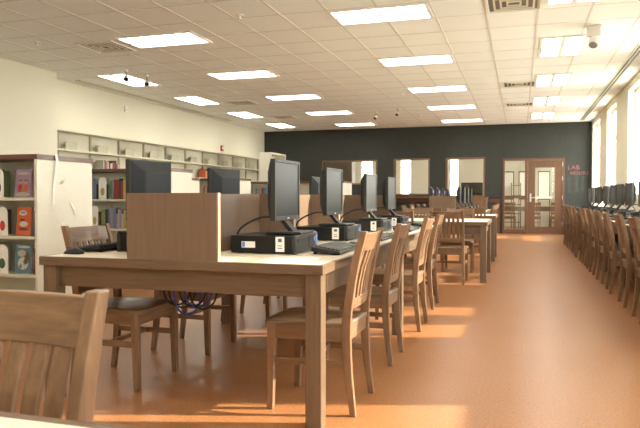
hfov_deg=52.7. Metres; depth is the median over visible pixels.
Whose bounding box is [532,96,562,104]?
recessed light
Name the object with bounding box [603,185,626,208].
monitor
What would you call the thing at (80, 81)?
ceiling vent
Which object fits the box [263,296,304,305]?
wooden chair
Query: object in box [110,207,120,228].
book
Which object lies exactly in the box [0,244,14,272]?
support
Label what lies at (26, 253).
art
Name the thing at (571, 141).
wall
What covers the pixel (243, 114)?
recessed light
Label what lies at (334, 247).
keyboard
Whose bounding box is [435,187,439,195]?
monitor
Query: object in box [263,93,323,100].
recessed light
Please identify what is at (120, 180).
book
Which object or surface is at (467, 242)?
wooden chair
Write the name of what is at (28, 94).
wall
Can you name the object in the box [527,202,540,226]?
wooden chair
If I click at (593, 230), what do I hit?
wooden chair
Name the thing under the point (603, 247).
wooden chair
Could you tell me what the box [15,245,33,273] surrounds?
picture book
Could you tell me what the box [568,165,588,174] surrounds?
chalk lettering
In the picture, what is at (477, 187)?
television
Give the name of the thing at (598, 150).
window
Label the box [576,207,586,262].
wooden chair
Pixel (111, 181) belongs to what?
book
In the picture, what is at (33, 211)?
book
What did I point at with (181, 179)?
bookcase
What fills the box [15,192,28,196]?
art
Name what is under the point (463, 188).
monitor
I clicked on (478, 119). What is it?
recessed light
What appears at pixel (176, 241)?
table
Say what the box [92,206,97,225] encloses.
support
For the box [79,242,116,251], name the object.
keyboard
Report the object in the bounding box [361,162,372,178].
window
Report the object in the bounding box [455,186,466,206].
monitor
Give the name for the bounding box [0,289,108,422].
wooden chair
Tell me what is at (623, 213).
desktop computer
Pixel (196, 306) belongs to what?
cable bundle
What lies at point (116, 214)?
book
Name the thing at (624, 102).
wall
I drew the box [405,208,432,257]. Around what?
wooden chair
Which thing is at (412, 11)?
recessed light
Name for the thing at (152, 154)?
bookend
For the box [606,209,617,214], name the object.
desktop computer
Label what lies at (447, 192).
monitor
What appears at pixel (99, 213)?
book
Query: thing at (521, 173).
window
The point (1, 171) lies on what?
support
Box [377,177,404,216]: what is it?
monitor
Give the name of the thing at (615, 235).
table
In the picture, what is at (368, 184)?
monitor
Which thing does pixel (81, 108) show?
wall
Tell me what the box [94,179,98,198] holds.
book
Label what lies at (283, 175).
monitor
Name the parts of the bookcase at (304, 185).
panel, panel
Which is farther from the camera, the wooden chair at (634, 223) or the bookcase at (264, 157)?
the bookcase at (264, 157)
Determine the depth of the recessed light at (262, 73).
11.17 m
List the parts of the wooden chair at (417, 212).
rail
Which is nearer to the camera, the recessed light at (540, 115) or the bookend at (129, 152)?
the bookend at (129, 152)
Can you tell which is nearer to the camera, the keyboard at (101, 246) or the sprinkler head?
the keyboard at (101, 246)
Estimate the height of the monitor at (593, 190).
0.509 m
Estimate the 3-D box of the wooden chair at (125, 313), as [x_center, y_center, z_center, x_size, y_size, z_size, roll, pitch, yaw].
[-1.168,0.517,3.820,0.555,0.905,0.452,0,2,17]
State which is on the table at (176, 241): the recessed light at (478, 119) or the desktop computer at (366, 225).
the desktop computer at (366, 225)
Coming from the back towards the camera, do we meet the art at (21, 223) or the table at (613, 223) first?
the table at (613, 223)
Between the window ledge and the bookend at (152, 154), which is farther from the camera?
the window ledge
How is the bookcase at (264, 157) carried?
on the floor
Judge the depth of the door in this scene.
18.69 m
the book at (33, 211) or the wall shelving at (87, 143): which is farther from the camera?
the wall shelving at (87, 143)
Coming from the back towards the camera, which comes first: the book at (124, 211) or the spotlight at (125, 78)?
the spotlight at (125, 78)
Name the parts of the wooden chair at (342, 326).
leg, leg, seat rail, seat, post, seat rail, rail, rail, post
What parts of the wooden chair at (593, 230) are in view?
post, post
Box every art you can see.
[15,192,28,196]
[17,250,25,256]
[18,257,27,269]
[19,210,26,215]
[19,221,27,226]
[25,252,28,263]
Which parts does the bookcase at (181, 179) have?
shelf, panel, panel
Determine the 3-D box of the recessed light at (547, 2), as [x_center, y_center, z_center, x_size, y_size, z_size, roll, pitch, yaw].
[2.590,-2.291,6.468,0.600,0.017,1.220,0,2,17]
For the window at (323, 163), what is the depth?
20.25 m
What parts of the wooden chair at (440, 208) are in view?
rail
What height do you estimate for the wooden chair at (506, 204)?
0.905 m
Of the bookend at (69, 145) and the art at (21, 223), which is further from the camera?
the bookend at (69, 145)
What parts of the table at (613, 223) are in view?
leg, leg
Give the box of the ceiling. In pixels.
[0,0,639,131]
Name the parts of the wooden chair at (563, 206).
post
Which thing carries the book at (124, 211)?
on the bookcase at (181, 179)
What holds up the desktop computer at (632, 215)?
on the table at (613, 223)
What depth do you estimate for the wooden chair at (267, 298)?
5.68 m
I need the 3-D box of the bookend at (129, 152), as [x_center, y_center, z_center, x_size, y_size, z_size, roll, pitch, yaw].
[-4.050,-1.290,13.629,0.106,0.160,0.320,0,2,17]
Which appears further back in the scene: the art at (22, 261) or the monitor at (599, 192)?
the monitor at (599, 192)
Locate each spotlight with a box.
[123,70,128,81]
[144,75,149,85]
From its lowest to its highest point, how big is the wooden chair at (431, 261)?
0.905 m
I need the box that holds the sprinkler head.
[236,14,243,19]
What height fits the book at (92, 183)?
0.227 m
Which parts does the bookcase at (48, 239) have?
shelf, shelf, shelf, panel, paper strip, panel, paper strip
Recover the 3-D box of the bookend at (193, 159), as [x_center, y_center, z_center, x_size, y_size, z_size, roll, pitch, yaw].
[-3.225,-1.360,16.293,0.106,0.160,0.320,0,2,17]
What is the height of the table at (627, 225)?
0.760 m
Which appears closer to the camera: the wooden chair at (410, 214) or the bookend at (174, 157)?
the wooden chair at (410, 214)
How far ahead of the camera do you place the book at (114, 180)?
8.77 m
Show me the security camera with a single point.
(594, 32)
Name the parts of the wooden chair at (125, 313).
post, rail, rail, post, seat rail, leg, seat, seat rail, leg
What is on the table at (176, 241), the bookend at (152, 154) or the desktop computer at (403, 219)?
the desktop computer at (403, 219)
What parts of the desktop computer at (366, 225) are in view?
panel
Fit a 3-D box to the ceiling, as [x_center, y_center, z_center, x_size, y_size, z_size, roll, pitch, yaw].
[0.274,-2.495,11.106,10.320,0.155,27.900,0,2,17]
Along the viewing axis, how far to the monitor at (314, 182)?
6.56 m
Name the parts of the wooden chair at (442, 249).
rail, seat rail, rail, seat, post, leg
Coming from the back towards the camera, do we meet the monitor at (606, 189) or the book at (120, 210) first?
the monitor at (606, 189)
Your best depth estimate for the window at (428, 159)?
19.66 m
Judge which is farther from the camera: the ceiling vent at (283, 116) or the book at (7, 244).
the ceiling vent at (283, 116)
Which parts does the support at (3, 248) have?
plate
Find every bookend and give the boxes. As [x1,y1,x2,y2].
[66,141,76,149]
[98,145,107,152]
[126,149,134,155]
[150,152,157,158]
[172,154,178,160]
[191,157,196,162]
[208,159,213,164]
[223,161,228,165]
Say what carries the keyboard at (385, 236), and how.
on the table at (176, 241)
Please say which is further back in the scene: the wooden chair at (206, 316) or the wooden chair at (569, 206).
the wooden chair at (569, 206)
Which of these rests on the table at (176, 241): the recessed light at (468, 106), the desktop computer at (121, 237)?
the desktop computer at (121, 237)
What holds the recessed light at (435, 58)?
in the ceiling
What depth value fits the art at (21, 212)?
5.85 m
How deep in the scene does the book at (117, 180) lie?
8.77 m
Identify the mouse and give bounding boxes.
[63,247,84,253]
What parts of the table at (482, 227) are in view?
leg, leg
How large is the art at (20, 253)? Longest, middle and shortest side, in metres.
0.098 x 0.062 x 0.001 m
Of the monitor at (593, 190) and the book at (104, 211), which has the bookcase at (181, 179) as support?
the book at (104, 211)
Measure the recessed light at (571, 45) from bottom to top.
0.017 m
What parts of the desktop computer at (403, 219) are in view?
panel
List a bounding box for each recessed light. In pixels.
[94,73,160,86]
[113,31,212,48]
[171,95,221,104]
[204,69,279,79]
[225,111,264,117]
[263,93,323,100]
[264,123,296,127]
[304,110,353,115]
[326,2,433,25]
[334,122,375,126]
[376,53,455,66]
[406,85,468,92]
[425,104,476,109]
[440,118,483,122]
[530,112,555,118]
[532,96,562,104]
[535,73,572,86]
[538,34,587,57]
[545,0,603,5]
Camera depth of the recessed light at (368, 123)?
18.88 m
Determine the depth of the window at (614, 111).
14.96 m
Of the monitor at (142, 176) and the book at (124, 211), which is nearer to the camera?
the monitor at (142, 176)
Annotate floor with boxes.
[0,226,639,427]
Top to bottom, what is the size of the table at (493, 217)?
0.760 m
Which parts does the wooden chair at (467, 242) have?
leg, post, seat rail, rail, seat, leg, post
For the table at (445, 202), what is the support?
on the floor
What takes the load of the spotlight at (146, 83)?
hanging from the ceiling
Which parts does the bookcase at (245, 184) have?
panel, panel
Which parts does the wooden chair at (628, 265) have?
rail, post, post, seat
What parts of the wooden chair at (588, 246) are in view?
post, post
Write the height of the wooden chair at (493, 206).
0.905 m
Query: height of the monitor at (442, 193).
0.509 m
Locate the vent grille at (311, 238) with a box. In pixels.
[309,236,313,247]
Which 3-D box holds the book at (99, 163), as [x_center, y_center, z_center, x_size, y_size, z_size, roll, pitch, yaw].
[-4.281,-0.934,12.579,0.170,0.224,0.040,0,2,17]
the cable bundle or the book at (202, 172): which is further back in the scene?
the book at (202, 172)
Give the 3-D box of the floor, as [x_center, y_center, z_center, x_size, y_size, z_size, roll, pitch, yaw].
[0.274,0.836,11.194,10.320,0.120,27.900,0,2,17]
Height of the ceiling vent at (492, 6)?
0.019 m
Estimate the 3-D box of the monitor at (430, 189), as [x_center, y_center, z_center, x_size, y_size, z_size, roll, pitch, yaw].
[2.276,-0.303,13.259,0.430,0.509,0.314,-1,2,-32]
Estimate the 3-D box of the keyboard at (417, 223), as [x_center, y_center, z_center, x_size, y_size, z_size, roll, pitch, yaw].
[1.074,0.105,6.822,0.160,0.048,0.450,0,2,17]
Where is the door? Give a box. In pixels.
[502,158,564,233]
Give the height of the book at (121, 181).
0.246 m
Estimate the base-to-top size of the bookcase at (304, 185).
1.450 m
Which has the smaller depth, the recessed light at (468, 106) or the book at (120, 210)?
the book at (120, 210)
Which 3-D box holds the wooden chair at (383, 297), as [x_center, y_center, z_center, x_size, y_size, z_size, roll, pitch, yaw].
[0.316,0.504,4.324,0.555,0.905,0.452,0,2,17]
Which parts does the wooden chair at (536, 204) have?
post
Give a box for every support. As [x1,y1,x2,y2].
[0,169,3,196]
[0,207,15,235]
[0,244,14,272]
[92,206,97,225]
[99,177,106,198]
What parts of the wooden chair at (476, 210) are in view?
seat rail, seat, rail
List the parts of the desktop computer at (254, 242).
panel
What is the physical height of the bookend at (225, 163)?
0.160 m
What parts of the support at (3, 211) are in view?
plate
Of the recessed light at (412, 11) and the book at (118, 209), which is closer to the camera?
the recessed light at (412, 11)
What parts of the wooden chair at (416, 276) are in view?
leg, seat rail, seat, post, seat rail, post, rail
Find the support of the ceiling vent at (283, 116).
in the ceiling
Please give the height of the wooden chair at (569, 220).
0.905 m
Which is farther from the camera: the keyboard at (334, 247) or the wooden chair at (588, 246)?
the wooden chair at (588, 246)
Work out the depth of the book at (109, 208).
8.81 m
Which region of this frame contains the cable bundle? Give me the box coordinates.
[163,291,216,315]
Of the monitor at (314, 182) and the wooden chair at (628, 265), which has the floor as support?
the wooden chair at (628, 265)
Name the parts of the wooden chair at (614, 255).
post, post, seat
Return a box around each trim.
[396,197,499,198]
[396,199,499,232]
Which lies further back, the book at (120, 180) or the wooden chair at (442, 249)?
the book at (120, 180)
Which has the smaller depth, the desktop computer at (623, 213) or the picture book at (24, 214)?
the picture book at (24, 214)
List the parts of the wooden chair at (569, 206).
post, post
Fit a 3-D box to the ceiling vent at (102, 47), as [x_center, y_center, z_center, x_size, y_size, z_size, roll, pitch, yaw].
[-3.033,-2.361,9.149,0.600,0.019,0.600,0,2,17]
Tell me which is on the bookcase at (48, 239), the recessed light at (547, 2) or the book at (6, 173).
the book at (6, 173)
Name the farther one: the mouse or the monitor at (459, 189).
the monitor at (459, 189)
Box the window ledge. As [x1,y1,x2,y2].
[396,196,428,204]
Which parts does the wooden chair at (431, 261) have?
seat, seat rail, post, post, rail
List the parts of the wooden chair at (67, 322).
rail, post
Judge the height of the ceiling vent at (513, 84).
0.019 m
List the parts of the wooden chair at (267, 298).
post, leg, leg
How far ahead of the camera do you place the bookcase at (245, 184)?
13.43 m
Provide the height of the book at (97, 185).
0.207 m
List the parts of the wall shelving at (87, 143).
shelf, shelf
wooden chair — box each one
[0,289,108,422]
[61,223,178,391]
[151,290,236,354]
[220,294,287,320]
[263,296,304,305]
[265,228,383,416]
[326,221,411,366]
[372,216,434,331]
[381,210,415,268]
[385,213,444,309]
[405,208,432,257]
[416,207,444,260]
[430,210,468,284]
[441,208,473,272]
[459,207,485,260]
[468,205,494,250]
[505,202,515,228]
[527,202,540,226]
[550,202,554,226]
[561,204,567,244]
[564,205,585,248]
[568,205,580,252]
[571,206,586,257]
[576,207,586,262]
[581,208,617,269]
[586,209,630,274]
[592,210,634,283]
[602,211,635,293]
[613,213,635,307]
[627,215,639,323]
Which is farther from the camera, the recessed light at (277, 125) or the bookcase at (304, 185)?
the recessed light at (277, 125)
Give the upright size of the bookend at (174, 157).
0.160 m
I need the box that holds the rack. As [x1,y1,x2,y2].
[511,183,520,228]
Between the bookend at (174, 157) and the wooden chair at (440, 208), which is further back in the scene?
the bookend at (174, 157)
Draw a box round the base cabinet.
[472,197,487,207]
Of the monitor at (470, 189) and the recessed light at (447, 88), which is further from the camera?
the monitor at (470, 189)
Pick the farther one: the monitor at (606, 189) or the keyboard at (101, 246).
the monitor at (606, 189)
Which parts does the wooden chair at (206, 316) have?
post, seat rail, post, leg, seat rail, leg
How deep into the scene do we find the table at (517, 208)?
21.27 m
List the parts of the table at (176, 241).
leg, divider panel, leg, divider panel, divider panel, divider panel, leg, divider panel, divider panel, divider panel, divider panel, leg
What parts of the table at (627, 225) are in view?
leg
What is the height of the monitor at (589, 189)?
0.509 m
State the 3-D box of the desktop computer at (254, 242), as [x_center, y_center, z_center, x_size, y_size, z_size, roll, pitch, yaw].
[-0.252,0.161,3.704,0.381,0.102,0.402,0,2,17]
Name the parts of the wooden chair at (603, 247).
post, post, seat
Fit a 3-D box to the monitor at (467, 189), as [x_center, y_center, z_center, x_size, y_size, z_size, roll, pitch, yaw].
[3.429,-0.349,15.011,0.430,0.509,0.314,-1,2,-32]
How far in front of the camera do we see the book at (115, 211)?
8.79 m
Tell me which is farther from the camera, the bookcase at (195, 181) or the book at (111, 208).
the bookcase at (195, 181)
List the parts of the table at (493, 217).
leg, leg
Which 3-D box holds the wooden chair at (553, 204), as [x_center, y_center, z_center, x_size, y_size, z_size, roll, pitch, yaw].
[7.625,0.071,20.757,0.452,0.905,0.555,0,2,17]
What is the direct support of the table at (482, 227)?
on the floor
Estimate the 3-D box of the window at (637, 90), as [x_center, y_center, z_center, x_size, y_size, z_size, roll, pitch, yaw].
[5.619,-1.280,11.369,0.185,2.020,1.540,0,2,17]
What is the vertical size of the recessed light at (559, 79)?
0.017 m
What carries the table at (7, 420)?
on the floor
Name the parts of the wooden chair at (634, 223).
rail, post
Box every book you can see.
[0,242,10,270]
[3,171,9,196]
[7,209,10,233]
[15,170,32,196]
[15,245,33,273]
[16,207,32,235]
[33,211,34,235]
[92,183,93,198]
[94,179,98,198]
[96,160,104,168]
[96,184,107,198]
[98,212,100,224]
[102,209,107,222]
[105,213,107,222]
[108,208,109,225]
[110,180,112,198]
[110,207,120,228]
[113,209,117,228]
[114,180,115,198]
[116,179,118,198]
[116,214,117,228]
[118,209,119,228]
[119,179,122,198]
[119,209,125,228]
[121,181,122,198]
[123,179,125,198]
[123,210,126,228]
[199,169,205,177]
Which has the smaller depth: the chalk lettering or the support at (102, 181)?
the support at (102, 181)
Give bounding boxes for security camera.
[587,24,603,48]
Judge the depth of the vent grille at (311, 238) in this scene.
3.72 m
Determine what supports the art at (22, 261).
attached to the picture book at (24, 253)
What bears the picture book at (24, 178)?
on the bookcase at (48, 239)
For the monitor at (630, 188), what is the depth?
9.52 m
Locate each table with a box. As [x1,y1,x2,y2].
[0,411,132,427]
[39,193,434,427]
[404,214,497,260]
[409,218,491,282]
[429,196,490,252]
[506,206,554,210]
[579,216,630,250]
[601,218,618,285]
[619,223,631,287]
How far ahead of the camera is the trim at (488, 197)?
19.61 m
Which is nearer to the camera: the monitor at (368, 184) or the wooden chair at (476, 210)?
the monitor at (368, 184)
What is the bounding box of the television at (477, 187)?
[461,182,482,194]
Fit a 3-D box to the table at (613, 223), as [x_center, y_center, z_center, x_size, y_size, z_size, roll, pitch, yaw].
[4.175,0.468,8.430,0.760,0.760,1.746,0,2,17]
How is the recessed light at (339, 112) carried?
in the ceiling
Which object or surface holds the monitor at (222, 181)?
on the desktop computer
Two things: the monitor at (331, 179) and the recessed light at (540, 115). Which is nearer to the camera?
the monitor at (331, 179)
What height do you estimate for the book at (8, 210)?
0.232 m
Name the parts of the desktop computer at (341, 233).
panel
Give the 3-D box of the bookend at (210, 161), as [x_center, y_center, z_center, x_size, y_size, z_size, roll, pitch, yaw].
[-2.950,-1.383,17.181,0.106,0.160,0.320,0,2,17]
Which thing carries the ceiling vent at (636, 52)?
in the ceiling
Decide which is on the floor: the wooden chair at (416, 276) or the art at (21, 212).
the wooden chair at (416, 276)
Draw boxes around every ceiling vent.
[74,40,135,53]
[75,80,231,120]
[223,100,258,104]
[270,115,298,118]
[485,0,542,13]
[502,80,535,87]
[505,102,532,106]
[579,43,639,120]
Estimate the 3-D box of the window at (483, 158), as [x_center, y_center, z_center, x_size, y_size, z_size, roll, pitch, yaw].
[4.347,-1.099,19.333,1.150,1.170,0.190,0,2,17]
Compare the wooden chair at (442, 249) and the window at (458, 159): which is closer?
the wooden chair at (442, 249)
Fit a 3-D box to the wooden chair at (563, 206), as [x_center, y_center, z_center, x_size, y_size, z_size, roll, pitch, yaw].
[5.701,0.237,14.472,0.555,0.905,0.452,0,2,15]
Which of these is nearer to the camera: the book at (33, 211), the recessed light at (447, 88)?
the book at (33, 211)
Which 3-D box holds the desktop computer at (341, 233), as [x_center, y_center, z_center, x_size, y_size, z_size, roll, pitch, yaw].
[0.073,0.133,4.755,0.381,0.102,0.402,0,2,17]
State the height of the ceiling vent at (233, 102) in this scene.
0.019 m
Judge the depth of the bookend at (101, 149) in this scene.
12.71 m
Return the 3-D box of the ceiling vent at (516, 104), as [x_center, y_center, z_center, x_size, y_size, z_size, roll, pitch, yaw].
[4.569,-2.510,14.803,0.600,0.019,0.600,0,2,17]
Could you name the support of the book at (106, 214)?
on the bookcase at (181, 179)
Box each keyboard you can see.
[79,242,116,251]
[311,241,355,254]
[370,231,392,240]
[393,226,417,231]
[411,221,422,226]
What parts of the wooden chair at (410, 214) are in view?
rail, post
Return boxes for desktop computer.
[117,233,126,250]
[231,232,316,253]
[297,224,360,240]
[342,219,391,231]
[370,216,408,226]
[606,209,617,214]
[614,211,631,216]
[626,212,639,217]
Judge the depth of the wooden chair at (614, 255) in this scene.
7.13 m
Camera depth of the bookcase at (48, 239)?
6.04 m
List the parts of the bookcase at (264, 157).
panel, panel, panel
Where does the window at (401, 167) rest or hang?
in the wall at (470, 170)
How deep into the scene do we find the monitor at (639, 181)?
8.67 m
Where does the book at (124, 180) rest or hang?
on the bookcase at (181, 179)
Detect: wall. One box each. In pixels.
[0,58,57,154]
[57,79,263,157]
[264,121,591,232]
[356,159,554,226]
[591,71,639,241]
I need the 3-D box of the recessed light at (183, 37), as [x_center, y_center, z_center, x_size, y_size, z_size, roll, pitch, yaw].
[-2.113,-2.351,8.739,1.150,0.017,0.620,0,2,17]
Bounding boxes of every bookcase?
[0,154,92,294]
[92,168,192,243]
[192,178,199,192]
[199,178,250,193]
[251,181,351,194]
[259,152,285,181]
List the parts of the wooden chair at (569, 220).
post, post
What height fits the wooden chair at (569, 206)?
0.905 m
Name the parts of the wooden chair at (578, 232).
post, post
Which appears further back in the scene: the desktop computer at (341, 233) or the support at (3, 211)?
the support at (3, 211)
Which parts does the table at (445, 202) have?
divider panel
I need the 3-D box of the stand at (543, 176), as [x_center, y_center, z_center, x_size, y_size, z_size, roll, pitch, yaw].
[7.663,-0.492,22.118,0.400,1.960,0.400,0,2,17]
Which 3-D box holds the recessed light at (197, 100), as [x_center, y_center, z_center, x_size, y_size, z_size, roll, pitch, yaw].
[-2.697,-2.496,14.225,0.600,0.017,1.220,0,2,17]
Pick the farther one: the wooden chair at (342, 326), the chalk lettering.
the chalk lettering
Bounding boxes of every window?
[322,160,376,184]
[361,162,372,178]
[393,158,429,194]
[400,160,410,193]
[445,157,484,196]
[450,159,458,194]
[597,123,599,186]
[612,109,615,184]
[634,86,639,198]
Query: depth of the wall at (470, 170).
24.04 m
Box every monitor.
[117,159,170,232]
[207,168,239,193]
[237,158,314,234]
[296,167,354,226]
[309,176,319,194]
[340,173,386,220]
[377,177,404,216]
[423,187,433,206]
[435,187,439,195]
[440,188,444,195]
[445,189,449,195]
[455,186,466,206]
[462,187,469,206]
[464,188,473,205]
[469,188,472,204]
[583,188,600,205]
[591,187,603,205]
[591,187,610,206]
[597,186,616,207]
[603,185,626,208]
[610,184,634,209]
[618,183,637,210]
[630,181,639,212]
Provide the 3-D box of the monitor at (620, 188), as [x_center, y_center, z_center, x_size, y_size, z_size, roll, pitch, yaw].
[4.903,-0.232,10.565,0.430,0.509,0.314,-1,2,-37]
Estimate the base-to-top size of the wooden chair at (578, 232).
0.905 m
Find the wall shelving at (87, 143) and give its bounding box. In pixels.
[57,128,258,181]
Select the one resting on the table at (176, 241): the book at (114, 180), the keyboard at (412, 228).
the keyboard at (412, 228)
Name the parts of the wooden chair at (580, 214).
post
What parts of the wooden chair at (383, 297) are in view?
leg, seat rail, seat, post, seat rail, rail, post, rail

